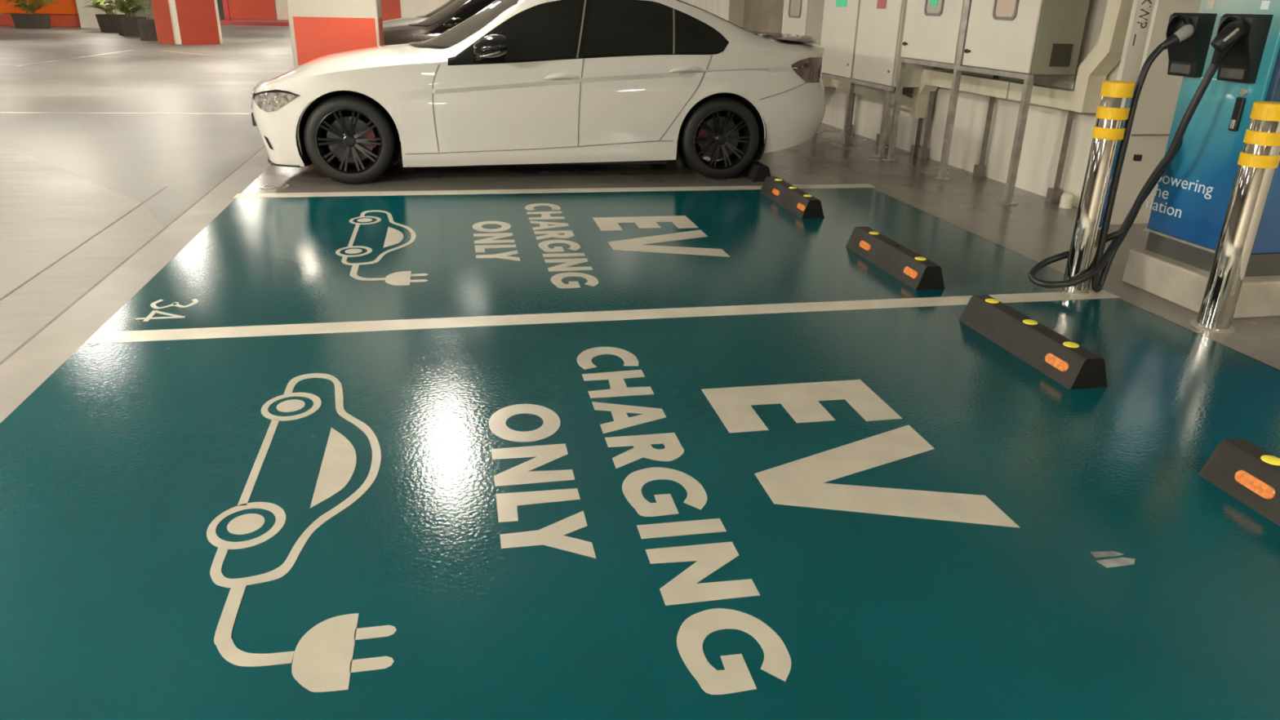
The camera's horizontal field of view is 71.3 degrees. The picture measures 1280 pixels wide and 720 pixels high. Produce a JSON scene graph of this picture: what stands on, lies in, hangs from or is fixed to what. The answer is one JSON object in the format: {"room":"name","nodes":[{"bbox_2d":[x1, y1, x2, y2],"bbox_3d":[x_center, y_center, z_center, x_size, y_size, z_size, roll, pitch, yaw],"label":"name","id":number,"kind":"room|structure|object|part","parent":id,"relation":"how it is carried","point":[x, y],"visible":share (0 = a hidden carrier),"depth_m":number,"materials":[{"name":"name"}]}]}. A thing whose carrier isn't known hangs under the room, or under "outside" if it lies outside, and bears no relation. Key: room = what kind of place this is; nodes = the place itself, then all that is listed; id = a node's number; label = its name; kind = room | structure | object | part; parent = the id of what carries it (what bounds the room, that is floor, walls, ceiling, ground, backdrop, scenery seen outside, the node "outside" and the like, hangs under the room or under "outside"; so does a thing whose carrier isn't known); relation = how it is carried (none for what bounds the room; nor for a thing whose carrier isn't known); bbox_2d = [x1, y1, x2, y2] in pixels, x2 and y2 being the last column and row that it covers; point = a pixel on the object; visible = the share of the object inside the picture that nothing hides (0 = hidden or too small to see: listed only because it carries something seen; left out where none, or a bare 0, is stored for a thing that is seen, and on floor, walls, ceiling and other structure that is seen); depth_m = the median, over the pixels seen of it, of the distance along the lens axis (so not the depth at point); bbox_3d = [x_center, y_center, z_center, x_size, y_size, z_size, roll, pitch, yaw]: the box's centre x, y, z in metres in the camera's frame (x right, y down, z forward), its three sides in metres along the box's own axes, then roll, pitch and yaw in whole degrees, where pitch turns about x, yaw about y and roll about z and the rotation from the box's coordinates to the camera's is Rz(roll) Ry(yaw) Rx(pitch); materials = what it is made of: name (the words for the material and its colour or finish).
{"room":"indoor parking garage","nodes":[
{"label":"indoor parking garage","id":0,"kind":"room"},
{"bbox_2d":[4,0,154,18],"bbox_3d":[-26.774,-16.008,38.108,14.800,2.750,0.200,-3,22,-11],"label":"wall","id":1,"kind":"structure","parent":0,"point":[141,13],"depth_m":39.33,"materials":[{"name":"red paint"}]},
{"bbox_2d":[75,0,124,28],"bbox_3d":[-18.402,-12.834,30.703,3.642,2.750,0.905,19,28,37],"label":"wall","id":2,"kind":"structure","parent":0,"point":[87,18],"depth_m":31.73,"materials":[{"name":"white paint"}]},
{"bbox_2d":[217,0,288,21],"bbox_3d":[-19.384,-17.919,43.347,31.500,2.750,0.200,-3,22,-11],"label":"wall","id":3,"kind":"structure","parent":0,"point":[220,2],"depth_m":43.54,"materials":[{"name":"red paint"}]},
{"bbox_2d":[400,0,448,17],"bbox_3d":[-5.179,-10.338,25.299,8.000,2.750,0.200,-3,22,-11],"label":"wall","id":4,"kind":"structure","parent":0,"point":[409,8],"depth_m":25.14,"materials":[{"name":"white paint"}]},
{"bbox_2d":[380,0,400,21],"bbox_3d":[-7.895,-9.457,24.921,2.400,1.230,0.020,-3,22,-11],"label":"wall panel","id":5,"kind":"object","parent":4,"relation":"attached to","point":[390,9],"visible":0.02,"depth_m":24.97,"materials":[{"name":"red paint"}]},
{"bbox_2d":[0,24,1279,719],"bbox_3d":[-14.350,-7.117,20.643,31.500,0.202,59.000,-3,22,-11],"label":"floor","id":6,"kind":"structure","parent":0,"point":[116,470],"depth_m":2.83,"materials":[{"name":"teal paint"}]},
{"bbox_2d":[0,0,58,28],"bbox_3d":[-20.579,-11.987,30.293,1.802,1.382,1.463,-6,23,-17],"label":"potted palm","id":7,"kind":"object","parent":6,"relation":"on","point":[32,20],"visible":1,"depth_m":30.19,"materials":[{"name":"black plastic"}]},
{"bbox_2d":[10,13,50,28],"bbox_3d":[-20.676,-11.520,30.359,1.080,0.460,0.360,-6,23,-17],"label":"pot","id":8,"kind":"object","parent":7,"relation":"on","point":[20,20],"depth_m":30.22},
{"bbox_2d":[0,0,80,26],"bbox_3d":[-21.432,-13.219,31.945,3.250,2.400,0.550,-5,23,-16],"label":"wall","id":9,"kind":"structure","parent":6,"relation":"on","point":[66,12],"depth_m":32.08,"materials":[{"name":"orange"}]},
{"bbox_3d":[-21.468,-13.400,31.831,2.950,1.980,0.400,-5,23,-16],"label":"panel","id":10,"kind":"part","parent":9,"relation":"part of","materials":[{"name":"orange paint"}]},
{"bbox_2d":[16,49,134,66],"bbox_3d":[-11.401,-6.192,18.248,0.100,0.001,5.408,-2,22,-8],"label":"faded line","id":11,"kind":"object","parent":6,"relation":"on","point":[129,50],"visible":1,"depth_m":17.83,"materials":[{"name":"paint"}]},
{"bbox_2d":[84,341,97,346],"bbox_3d":[-2.155,-0.063,3.514,0.030,0.001,0.060,7,23,14],"label":"paint remnant","id":12,"kind":"object","parent":6,"relation":"on","point":[95,342],"visible":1,"depth_m":3.50,"materials":[{"name":"white paint"}]},
{"bbox_2d":[83,0,127,32],"bbox_3d":[-17.163,-11.415,28.886,1.754,1.525,1.596,-16,28,-37],"label":"potted palm","id":13,"kind":"object","parent":6,"relation":"on","point":[106,22],"visible":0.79,"depth_m":28.78,"materials":[{"name":"black plastic"}]},
{"bbox_2d":[94,13,125,32],"bbox_3d":[-17.192,-10.985,29.133,0.800,0.540,0.800,-16,28,-37],"label":"pot","id":14,"kind":"object","parent":13,"relation":"on","point":[106,22],"depth_m":28.80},
{"bbox_2d":[0,111,251,114],"bbox_3d":[-6.106,-2.790,10.081,3.542,0.001,0.070,-2,22,-9],"label":"faded line","id":15,"kind":"object","parent":6,"relation":"on","point":[0,112],"visible":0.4,"depth_m":10.12,"materials":[{"name":"paint"}]},
{"bbox_2d":[104,0,150,35],"bbox_3d":[-15.447,-10.615,27.140,1.516,1.416,1.436,-9,24,-24],"label":"potted palm","id":16,"kind":"object","parent":6,"relation":"on","point":[127,25],"visible":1,"depth_m":26.96,"materials":[{"name":"black plastic"}]},
{"bbox_2d":[113,16,148,35],"bbox_3d":[-15.512,-10.202,27.285,0.800,0.540,0.800,-16,28,-37],"label":"pot","id":17,"kind":"object","parent":16,"relation":"on","point":[126,25],"depth_m":26.97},
{"bbox_2d":[0,146,271,423],"bbox_3d":[-2.903,-1.186,6.277,0.215,0.001,18.000,-3,22,-11],"label":"floor strip","id":18,"kind":"object","parent":6,"relation":"on","point":[28,367],"visible":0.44,"depth_m":4.03,"materials":[{"name":"paint"}]},
{"bbox_2d":[137,0,158,40],"bbox_3d":[-13.706,-9.682,24.970,1.775,1.379,1.379,-6,23,-19],"label":"potted palm","id":19,"kind":"object","parent":6,"relation":"on","point":[147,27],"visible":0.84,"depth_m":24.66,"materials":[{"name":"black plastic"}]},
{"bbox_2d":[137,18,158,40],"bbox_3d":[-13.693,-9.205,24.893,0.420,0.550,0.600,-6,23,-19],"label":"pot","id":20,"kind":"object","parent":19,"relation":"on","point":[147,27],"depth_m":24.64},
{"bbox_2d":[135,298,198,321],"bbox_3d":[-2.068,-0.221,3.914,0.198,0.001,0.301,-3,22,-11],"label":"painted number","id":21,"kind":"object","parent":6,"relation":"on","point":[153,305],"visible":1,"depth_m":3.88,"materials":[{"name":"white paint"}]},
{"bbox_2d":[151,0,222,44],"bbox_3d":[-12.082,-9.815,23.558,1.232,2.750,1.232,20,28,38],"label":"column","id":22,"kind":"structure","parent":6,"relation":"on","point":[177,22],"depth_m":23.45,"materials":[{"name":"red paint"}]},
{"bbox_3d":[-12.523,-9.270,23.313,1.060,1.900,0.014,20,28,38],"label":"painted panel","id":23,"kind":"part","parent":22,"relation":"part of","materials":[{"name":"paint"}]},
{"bbox_3d":[-11.626,-9.264,23.356,0.014,1.900,1.000,20,28,38],"label":"painted panel","id":24,"kind":"part","parent":22,"relation":"part of","materials":[{"name":"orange paint"}]},
{"bbox_2d":[165,50,249,60],"bbox_3d":[-9.610,-6.724,19.689,4.214,0.001,0.100,19,27,36],"label":"faded line","id":25,"kind":"object","parent":6,"relation":"on","point":[166,51],"visible":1,"depth_m":19.50,"materials":[{"name":"paint"}]},
{"bbox_2d":[222,0,276,20],"bbox_3d":[-16.964,-15.838,38.609,2.100,2.280,0.200,-3,22,-11],"label":"door","id":26,"kind":"structure","parent":6,"relation":"on","point":[233,9],"depth_m":38.80,"materials":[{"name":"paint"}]},
{"bbox_3d":[-17.895,-15.788,38.426,0.200,2.280,0.200,-3,22,-11],"label":"frame","id":27,"kind":"part","parent":26,"relation":"part of","materials":[{"name":"red paint"}]},
{"bbox_2d":[219,20,288,26],"bbox_3d":[-16.335,-14.650,38.843,3.600,0.170,0.400,-3,22,-11],"label":"kerb","id":28,"kind":"object","parent":6,"relation":"on","point":[222,22],"visible":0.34,"depth_m":38.60,"materials":[{"name":"red paint"}]},
{"bbox_2d":[260,184,289,188],"bbox_3d":[-2.646,-1.258,6.468,0.195,0.001,0.170,-3,22,-11],"label":"painted number","id":29,"kind":"object","parent":6,"relation":"on","point":[287,185],"visible":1,"depth_m":6.44,"materials":[{"name":"white paint"}]},
{"bbox_2d":[275,0,288,20],"bbox_3d":[-15.321,-15.948,38.919,1.154,2.230,0.190,-4,22,-13],"label":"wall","id":30,"kind":"structure","parent":6,"relation":"on","point":[281,5],"depth_m":39.06,"materials":[{"name":"white paint"}]},
{"bbox_2d":[206,373,396,692],"bbox_3d":[-0.959,0.362,2.526,0.448,0.002,1.727,-5,23,-16],"label":"painted symbol","id":31,"kind":"object","parent":6,"relation":"on","point":[322,661],"visible":1,"depth_m":2.19,"materials":[{"name":"white paint"}]},
{"bbox_3d":[-0.844,0.583,1.982,0.178,0.001,0.297,-3,22,-11],"label":"cord","id":32,"kind":"part","parent":31,"relation":"part of","materials":[{"name":"white paint"}]},
{"bbox_2d":[286,0,384,67],"bbox_3d":[-2.768,-3.384,8.078,0.762,2.750,0.582,-3,22,-11],"label":"column","id":33,"kind":"structure","parent":6,"relation":"on","point":[318,28],"depth_m":7.94,"materials":[{"name":"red paint"}]},
{"bbox_3d":[-2.724,-2.529,8.118,0.695,1.095,0.006,-3,22,-11],"label":"painted panel","id":34,"kind":"part","parent":33,"relation":"part of","materials":[{"name":"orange paint"}]},
{"bbox_3d":[-2.417,-2.655,8.452,0.005,1.095,0.540,-3,22,-11],"label":"painted panel","id":35,"kind":"part","parent":33,"relation":"part of","materials":[{"name":"orange paint"}]},
{"bbox_2d":[335,209,428,285],"bbox_3d":[-1.488,-0.664,5.057,0.448,0.002,1.727,-5,23,-16],"label":"painted symbol","id":36,"kind":"object","parent":6,"relation":"on","point":[393,237],"visible":1,"depth_m":4.90,"materials":[{"name":"white paint"}]},
{"bbox_3d":[-1.374,-0.444,4.513,0.178,0.001,0.297,-3,22,-11],"label":"cord","id":37,"kind":"part","parent":36,"relation":"part of","materials":[{"name":"white paint"}]},
{"bbox_2d":[382,0,456,26],"bbox_3d":[-3.287,-6.522,17.665,4.616,1.432,2.236,-4,23,-14],"label":"parked car","id":38,"kind":"object","parent":6,"relation":"on","point":[406,20],"visible":0.06,"depth_m":16.82,"materials":[{"name":"silver metal"}]},
{"bbox_2d":[382,0,495,45],"bbox_3d":[-2.121,-4.446,12.552,4.616,1.432,2.236,-4,23,-14],"label":"parked car","id":39,"kind":"object","parent":6,"relation":"on","point":[460,11],"visible":0.12,"depth_m":11.62,"materials":[{"name":"brown paint"}]},
{"bbox_2d":[444,17,462,31],"bbox_3d":[-2.415,-4.292,11.468,0.246,0.206,0.326,-3,22,-11],"label":"mirror","id":40,"kind":"object","parent":39,"relation":"attached to","point":[449,23],"depth_m":11.34,"materials":[{"name":"black plastic"}]},
{"bbox_2d":[472,221,519,261],"bbox_3d":[-0.845,-0.698,5.183,0.235,0.001,0.954,-3,22,-11],"label":"painted word","id":41,"kind":"object","parent":6,"relation":"on","point":[477,226],"visible":1,"depth_m":5.16,"materials":[{"name":"white paint"}]},
{"bbox_2d":[251,0,826,184],"bbox_3d":[-0.789,-2.370,7.448,4.616,1.432,2.236,-4,23,-14],"label":"car","id":42,"kind":"object","parent":6,"relation":"on","point":[515,82],"visible":1,"depth_m":6.66,"materials":[{"name":"white paint"}]},
{"bbox_3d":[-2.990,-2.027,6.909,0.034,0.136,0.281,-5,23,-16],"label":"grille frame","id":43,"kind":"part","parent":42,"relation":"part of","materials":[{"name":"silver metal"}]},
{"bbox_3d":[-3.017,-1.946,7.106,0.046,0.100,0.500,-3,22,-11],"label":"number plate","id":44,"kind":"part","parent":42,"relation":"part of","materials":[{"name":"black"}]},
{"bbox_2d":[473,34,506,62],"bbox_3d":[-1.083,-2.215,6.364,0.246,0.206,0.326,-3,22,-11],"label":"mirror","id":45,"kind":"object","parent":42,"relation":"attached to","point":[490,47],"depth_m":6.25,"materials":[{"name":"black plastic"}]},
{"bbox_3d":[-0.578,-2.088,6.570,0.260,0.050,0.038,-3,22,-11],"label":"door handle","id":46,"kind":"part","parent":42,"relation":"part of","materials":[{"name":"white paint"}]},
{"bbox_3d":[-0.431,-2.458,6.610,0.016,0.413,0.235,6,22,11],"label":"pillar trim","id":47,"kind":"part","parent":42,"relation":"part of","materials":[{"name":"grey plastic"}]},
{"bbox_3d":[0.256,-2.485,6.745,0.016,0.316,0.188,0,22,-2],"label":"pillar trim","id":48,"kind":"part","parent":42,"relation":"part of","materials":[{"name":"grey plastic"}]},
{"bbox_3d":[0.348,-2.195,6.738,0.260,0.053,0.038,-3,22,-11],"label":"door handle","id":49,"kind":"part","parent":42,"relation":"part of","materials":[{"name":"white paint"}]},
{"bbox_2d":[791,57,822,82],"bbox_3d":[1.336,-2.296,7.074,0.381,0.192,0.058,-16,27,-36],"label":"tail lamp","id":50,"kind":"object","parent":42,"relation":"attached to","point":[804,69],"depth_m":7.05,"materials":[{"name":"brown plastic"}]},
{"bbox_2d":[488,404,595,558],"bbox_3d":[-0.316,0.328,2.652,0.235,0.001,0.954,-3,22,-11],"label":"painted word","id":51,"kind":"object","parent":6,"relation":"on","point":[553,535],"visible":1,"depth_m":2.60,"materials":[{"name":"white paint"}]},
{"bbox_2d":[232,183,875,198],"bbox_3d":[-0.476,-1.252,6.590,4.710,0.001,0.145,-3,22,-11],"label":"painted line","id":52,"kind":"object","parent":6,"relation":"on","point":[858,185],"visible":1,"depth_m":6.52,"materials":[{"name":"paint"}]},
{"bbox_2d":[524,203,598,288],"bbox_3d":[-0.494,-0.715,5.249,0.244,0.001,1.972,-3,22,-11],"label":"painted word","id":53,"kind":"object","parent":6,"relation":"on","point":[556,279],"visible":1,"depth_m":5.01,"materials":[{"name":"white paint"}]},
{"bbox_2d":[86,289,1120,343],"bbox_3d":[0.084,-0.210,4.022,4.650,0.001,0.130,-3,22,-11],"label":"painted line","id":54,"kind":"object","parent":6,"relation":"on","point":[538,318],"visible":1,"depth_m":3.93,"materials":[{"name":"paint"}]},
{"bbox_2d":[592,215,730,257],"bbox_3d":[0.096,-0.746,5.361,0.624,0.001,1.034,-3,22,-11],"label":"painted word","id":55,"kind":"object","parent":6,"relation":"on","point":[605,224],"visible":1,"depth_m":5.35,"materials":[{"name":"white paint"}]},
{"bbox_2d":[577,346,791,694],"bbox_3d":[0.036,0.311,2.718,0.243,0.001,1.972,-3,22,-11],"label":"painted word","id":56,"kind":"object","parent":6,"relation":"on","point":[736,677],"visible":1,"depth_m":2.28,"materials":[{"name":"white paint"}]},
{"bbox_2d":[739,160,770,182],"bbox_3d":[0.897,-1.631,7.459,0.165,0.124,0.832,-3,22,-11],"label":"wheel stop","id":57,"kind":"object","parent":6,"relation":"on","point":[757,171],"visible":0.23,"depth_m":7.11,"materials":[{"name":"rubber"}]},
{"bbox_2d":[760,176,824,217],"bbox_3d":[1.064,-1.161,6.296,0.165,0.124,0.877,-3,22,-11],"label":"wheel stop","id":58,"kind":"object","parent":6,"relation":"on","point":[795,200],"visible":1,"depth_m":6.14,"materials":[{"name":"rubber"}]},
{"bbox_2d":[701,379,1020,528],"bbox_3d":[0.625,0.281,2.830,0.624,0.001,1.034,-3,22,-11],"label":"painted word","id":59,"kind":"object","parent":6,"relation":"on","point":[799,482],"visible":1,"depth_m":2.75,"materials":[{"name":"white paint"}]},
{"bbox_2d":[815,72,923,157],"bbox_3d":[2.291,-2.528,9.095,0.460,0.638,1.790,-3,22,-11],"label":"support frame","id":60,"kind":"object","parent":6,"relation":"on","point":[881,139],"visible":0.56,"depth_m":8.51,"materials":[{"name":"metal"}]},
{"bbox_3d":[2.118,-2.501,9.062,0.105,0.604,0.120,-3,22,-11],"label":"leg","id":61,"kind":"part","parent":60,"relation":"part of","materials":[{"name":"metal"}]},
{"bbox_3d":[2.331,-2.808,9.843,0.065,0.604,0.070,-3,22,-11],"label":"leg","id":62,"kind":"part","parent":60,"relation":"part of","materials":[{"name":"metal"}]},
{"bbox_3d":[2.298,-2.804,8.973,0.395,0.035,1.770,-3,22,-11],"label":"rail","id":63,"kind":"part","parent":60,"relation":"part of","materials":[{"name":"metal"}]},
{"bbox_3d":[2.489,-2.513,9.116,0.065,0.604,0.070,-3,22,-11],"label":"leg","id":64,"kind":"part","parent":60,"relation":"part of","materials":[{"name":"metal"}]},
{"bbox_3d":[2.280,-2.198,8.318,0.105,0.604,0.120,-3,22,-11],"label":"leg","id":65,"kind":"part","parent":60,"relation":"part of","materials":[{"name":"metal"}]},
{"bbox_3d":[2.638,-2.236,8.435,0.065,0.604,0.070,-3,22,-11],"label":"leg","id":66,"kind":"part","parent":60,"relation":"part of","materials":[{"name":"metal"}]},
{"bbox_2d":[845,226,945,289],"bbox_3d":[1.372,-0.570,4.838,0.165,0.124,0.862,-3,22,-11],"label":"wheel stop","id":67,"kind":"object","parent":6,"relation":"on","point":[912,268],"visible":1,"depth_m":4.70,"materials":[{"name":"rubber"}]},
{"bbox_2d":[882,57,1076,204],"bbox_3d":[2.677,-1.936,7.291,0.460,0.898,2.085,-3,22,-11],"label":"support frame","id":68,"kind":"object","parent":6,"relation":"on","point":[1053,194],"visible":0.8,"depth_m":7.12,"materials":[{"name":"metal"}]},
{"bbox_3d":[2.323,-2.245,8.088,0.105,0.864,0.120,-3,22,-11],"label":"leg","id":69,"kind":"part","parent":68,"relation":"part of","materials":[{"name":"metal"}]},
{"bbox_3d":[2.671,-2.302,8.251,0.065,0.864,0.070,-3,22,-11],"label":"leg","id":70,"kind":"part","parent":68,"relation":"part of","materials":[{"name":"metal"}]},
{"bbox_3d":[2.509,-1.899,7.234,0.105,0.864,0.120,-3,22,-11],"label":"leg","id":71,"kind":"part","parent":68,"relation":"part of","materials":[{"name":"metal"}]},
{"bbox_2d":[955,0,971,65],"bbox_3d":[2.538,-2.814,6.852,0.040,1.050,0.080,-3,22,-11],"label":"channel","id":72,"kind":"object","parent":68,"relation":"on","point":[967,3],"visible":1,"depth_m":6.94,"materials":[{"name":"metal"}]},
{"bbox_3d":[2.863,-1.944,7.370,0.065,0.864,0.070,-3,22,-11],"label":"leg","id":73,"kind":"part","parent":68,"relation":"part of","materials":[{"name":"metal"}]},
{"bbox_3d":[2.691,-2.325,7.101,0.395,0.035,1.940,-3,22,-11],"label":"rail","id":74,"kind":"part","parent":68,"relation":"part of","materials":[{"name":"metal"}]},
{"bbox_3d":[2.697,-1.549,6.371,0.105,0.864,0.120,-3,22,-11],"label":"leg","id":75,"kind":"part","parent":68,"relation":"part of","materials":[{"name":"metal"}]},
{"bbox_3d":[3.063,-1.572,6.452,0.065,0.864,0.070,-3,22,-11],"label":"leg","id":76,"kind":"part","parent":68,"relation":"part of","materials":[{"name":"metal"}]},
{"bbox_2d":[959,294,1107,389],"bbox_3d":[1.601,-0.097,3.671,0.165,0.124,0.792,-3,22,-11],"label":"wheel stop","id":77,"kind":"object","parent":6,"relation":"on","point":[1068,363],"visible":1,"depth_m":3.55,"materials":[{"name":"rubber"}]},
{"bbox_2d":[1058,192,1074,208],"bbox_3d":[3.069,-1.147,6.417,0.090,0.100,0.089,-3,22,-11],"label":"pipe stub","id":78,"kind":"object","parent":6,"relation":"on","point":[1067,199],"visible":1,"depth_m":6.39,"materials":[{"name":"white paint"}]},
{"bbox_2d":[1060,80,1135,294],"bbox_3d":[2.204,-0.818,4.314,0.136,1.013,0.136,-3,22,-11],"label":"bollard","id":79,"kind":"object","parent":6,"relation":"on","point":[1113,111],"visible":0.97,"depth_m":4.25,"materials":[{"name":"silver metal"}]},
{"bbox_3d":[2.192,-0.351,4.501,0.132,0.007,0.132,-3,22,-11],"label":"plate","id":80,"kind":"part","parent":79,"relation":"part of","materials":[{"name":"metal"}]},
{"bbox_2d":[1090,551,1135,568],"bbox_3d":[1.218,0.510,2.296,0.108,0.001,0.070,-3,22,-11],"label":"paint patch","id":81,"kind":"object","parent":6,"relation":"on","point":[1118,562],"visible":1,"depth_m":2.29,"materials":[{"name":"grey paint"}]},
{"bbox_2d":[1122,248,1279,318],"bbox_3d":[3.184,-0.411,4.486,1.215,0.178,0.625,-3,22,-11],"label":"plinth","id":82,"kind":"object","parent":6,"relation":"on","point":[1180,283],"visible":0.5,"depth_m":4.27,"materials":[{"name":"concrete"}]},
{"bbox_2d":[1144,0,1279,276],"bbox_3d":[2.889,-1.273,4.131,0.719,1.672,0.585,-3,22,-11],"label":"charger","id":83,"kind":"object","parent":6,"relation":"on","point":[1192,196],"visible":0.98,"depth_m":4.13,"materials":[{"name":"blue printed painted metal"},{"name":"black plastic"}]},
{"bbox_2d":[1028,19,1246,288],"bbox_3d":[2.303,-0.939,4.198,0.672,1.270,0.394,1,22,0],"label":"charging cable","id":84,"kind":"object","parent":83,"relation":"attached to","point":[1234,31],"visible":0.94,"depth_m":4.23,"materials":[{"name":"black rubber"}]},
{"bbox_2d":[1091,24,1194,292],"bbox_3d":[2.444,-0.962,4.330,0.399,1.278,0.105,-10,24,-25],"label":"charging cable","id":85,"kind":"object","parent":83,"relation":"attached to","point":[1186,31],"visible":0.72,"depth_m":4.23,"materials":[{"name":"black rubber"}]},
{"bbox_3d":[2.660,-1.058,4.007,0.008,0.040,0.022,-3,22,-11],"label":"handle lever","id":86,"kind":"part","parent":83,"relation":"part of","materials":[{"name":"metal"}]},
{"bbox_3d":[2.671,-1.099,3.994,0.016,0.147,0.044,-3,22,-11],"label":"door handle","id":87,"kind":"part","parent":83,"relation":"part of","materials":[{"name":"black plastic"}]},
{"bbox_3d":[3.038,-1.203,3.882,0.490,1.510,0.022,-3,22,-11],"label":"panel","id":88,"kind":"part","parent":83,"relation":"part of","materials":[{"name":"metal"}]},
{"bbox_2d":[1190,101,1279,333],"bbox_3d":[2.601,-0.606,3.856,0.176,0.978,0.176,-3,22,-11],"label":"bollard","id":89,"kind":"object","parent":6,"relation":"on","point":[1258,161],"visible":1,"depth_m":3.81,"materials":[{"name":"silver metal"}]},
{"bbox_3d":[2.590,-0.155,4.036,0.176,0.007,0.176,-3,22,-11],"label":"plate","id":90,"kind":"part","parent":89,"relation":"part of","materials":[{"name":"metal"}]},
{"bbox_2d":[1197,438,1279,526],"bbox_3d":[1.866,0.434,2.359,0.165,0.124,0.802,-3,22,-11],"label":"wheel stop","id":91,"kind":"object","parent":6,"relation":"on","point":[1244,470],"visible":1,"depth_m":2.59,"materials":[{"name":"rubber"}]},
{"bbox_2d":[679,71,695,77],"bbox_3d":[0.352,-2.173,6.776,0.150,0.053,0.022,-3,22,-11],"label":"door handle","id":92,"kind":"object","parent":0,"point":[682,73],"depth_m":6.79,"materials":[{"name":"beige paint"}]},
{"bbox_2d":[742,0,783,33],"bbox_3d":[2.463,-5.268,13.113,1.640,2.750,2.500,-3,22,-11],"label":"wall","id":93,"kind":"structure","parent":0,"point":[759,15],"depth_m":13.33,"materials":[{"name":"beige paint"}]},
{"bbox_2d":[680,0,1201,224],"bbox_3d":[0.247,-9.262,22.954,1.780,2.750,59.000,-3,22,-11],"label":"wall","id":94,"kind":"structure","parent":0,"point":[1045,127],"depth_m":6.76,"materials":[{"name":"white paint"}]},
{"bbox_2d":[782,0,831,86],"bbox_3d":[1.972,-3.974,10.321,0.412,1.500,0.730,-3,22,-11],"label":"upper cabinet","id":95,"kind":"object","parent":94,"relation":"attached to","point":[802,17],"visible":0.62,"depth_m":10.06,"materials":[{"name":"white metal"}]},
{"bbox_3d":[1.785,-4.138,10.208,0.003,0.376,0.336,-3,22,-11],"label":"pane","id":96,"kind":"part","parent":95,"relation":"part of","materials":[{"name":"grey"}]},
{"bbox_3d":[1.792,-3.964,10.286,0.020,1.488,0.718,-3,22,-11],"label":"door","id":97,"kind":"part","parent":95,"relation":"part of","materials":[{"name":"beige paint"}]},
{"bbox_2d":[820,0,861,79],"bbox_3d":[2.228,-3.594,9.133,0.408,1.310,0.870,-3,22,-11],"label":"upper cabinet","id":98,"kind":"object","parent":94,"relation":"attached to","point":[840,24],"visible":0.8,"depth_m":9.13,"materials":[{"name":"white metal"}]},
{"bbox_2d":[853,0,933,87],"bbox_3d":[2.408,-3.260,8.308,0.408,1.310,0.855,-3,22,-11],"label":"upper cabinet","id":99,"kind":"object","parent":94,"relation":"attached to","point":[881,27],"visible":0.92,"depth_m":8.24,"materials":[{"name":"white metal"}]},
{"bbox_3d":[2.225,-3.250,8.273,0.020,1.298,0.843,-3,22,-11],"label":"door","id":100,"kind":"part","parent":99,"relation":"part of","materials":[{"name":"beige paint"}]},
{"bbox_3d":[2.222,-3.292,8.202,0.008,0.120,0.180,-3,22,-11],"label":"label plate","id":101,"kind":"part","parent":99,"relation":"part of","materials":[{"name":"red plastic"}]},
{"bbox_2d":[900,0,964,64],"bbox_3d":[2.586,-3.014,7.354,0.392,1.050,0.930,-3,22,-11],"label":"upper cabinet","id":102,"kind":"object","parent":94,"relation":"attached to","point":[931,30],"visible":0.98,"depth_m":7.37,"materials":[{"name":"white metal"}]},
{"bbox_3d":[2.418,-2.977,7.300,0.003,0.261,0.246,-3,22,-11],"label":"pane","id":103,"kind":"part","parent":102,"relation":"part of","materials":[{"name":"grey"}]},
{"bbox_2d":[831,0,1133,117],"bbox_3d":[2.687,-3.273,7.686,0.142,2.350,4.519,-3,22,-11],"label":"duct","id":104,"kind":"object","parent":94,"relation":"attached to","point":[1086,97],"visible":0.82,"depth_m":6.33,"materials":[{"name":"beige metal"}]},
{"bbox_2d":[962,0,1089,75],"bbox_3d":[2.788,-2.637,6.426,0.392,1.050,0.893,-3,22,-11],"label":"upper cabinet","id":105,"kind":"object","parent":94,"relation":"attached to","point":[1028,37],"visible":1,"depth_m":6.22,"materials":[{"name":"white metal"}]},
{"bbox_3d":[2.626,-2.630,6.399,0.020,1.038,0.873,-3,22,-11],"label":"door","id":106,"kind":"part","parent":105,"relation":"part of","materials":[{"name":"beige paint"}]},
{"bbox_3d":[2.622,-2.588,6.368,0.003,0.261,0.246,-3,22,-11],"label":"pane","id":107,"kind":"part","parent":105,"relation":"part of","materials":[{"name":"beige"}]},
{"bbox_2d":[1048,43,1073,66],"bbox_3d":[2.916,-2.110,6.181,0.150,0.150,0.008,-3,22,-11],"label":"vent","id":108,"kind":"object","parent":105,"relation":"attached to","point":[1060,55],"depth_m":6.18,"materials":[{"name":"black"}]},
{"bbox_2d":[1120,0,1155,83],"bbox_3d":[3.171,-2.213,5.533,0.184,2.745,0.184,-3,22,-11],"label":"pipe","id":109,"kind":"object","parent":94,"relation":"attached to","point":[1144,8],"visible":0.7,"depth_m":5.57,"materials":[{"name":"white metal"}]},
{"bbox_2d":[1130,133,1169,161],"bbox_3d":[3.297,-1.349,5.669,0.440,0.165,0.032,-3,22,-11],"label":"bracket","id":110,"kind":"object","parent":94,"relation":"attached to","point":[1137,157],"visible":0.96,"depth_m":5.63,"materials":[{"name":"metal"}]},
{"bbox_3d":[3.299,-1.421,5.640,0.440,0.010,0.016,-3,22,-11],"label":"rod","id":111,"kind":"part","parent":110,"relation":"part of","materials":[{"name":"metal"}]}
]}

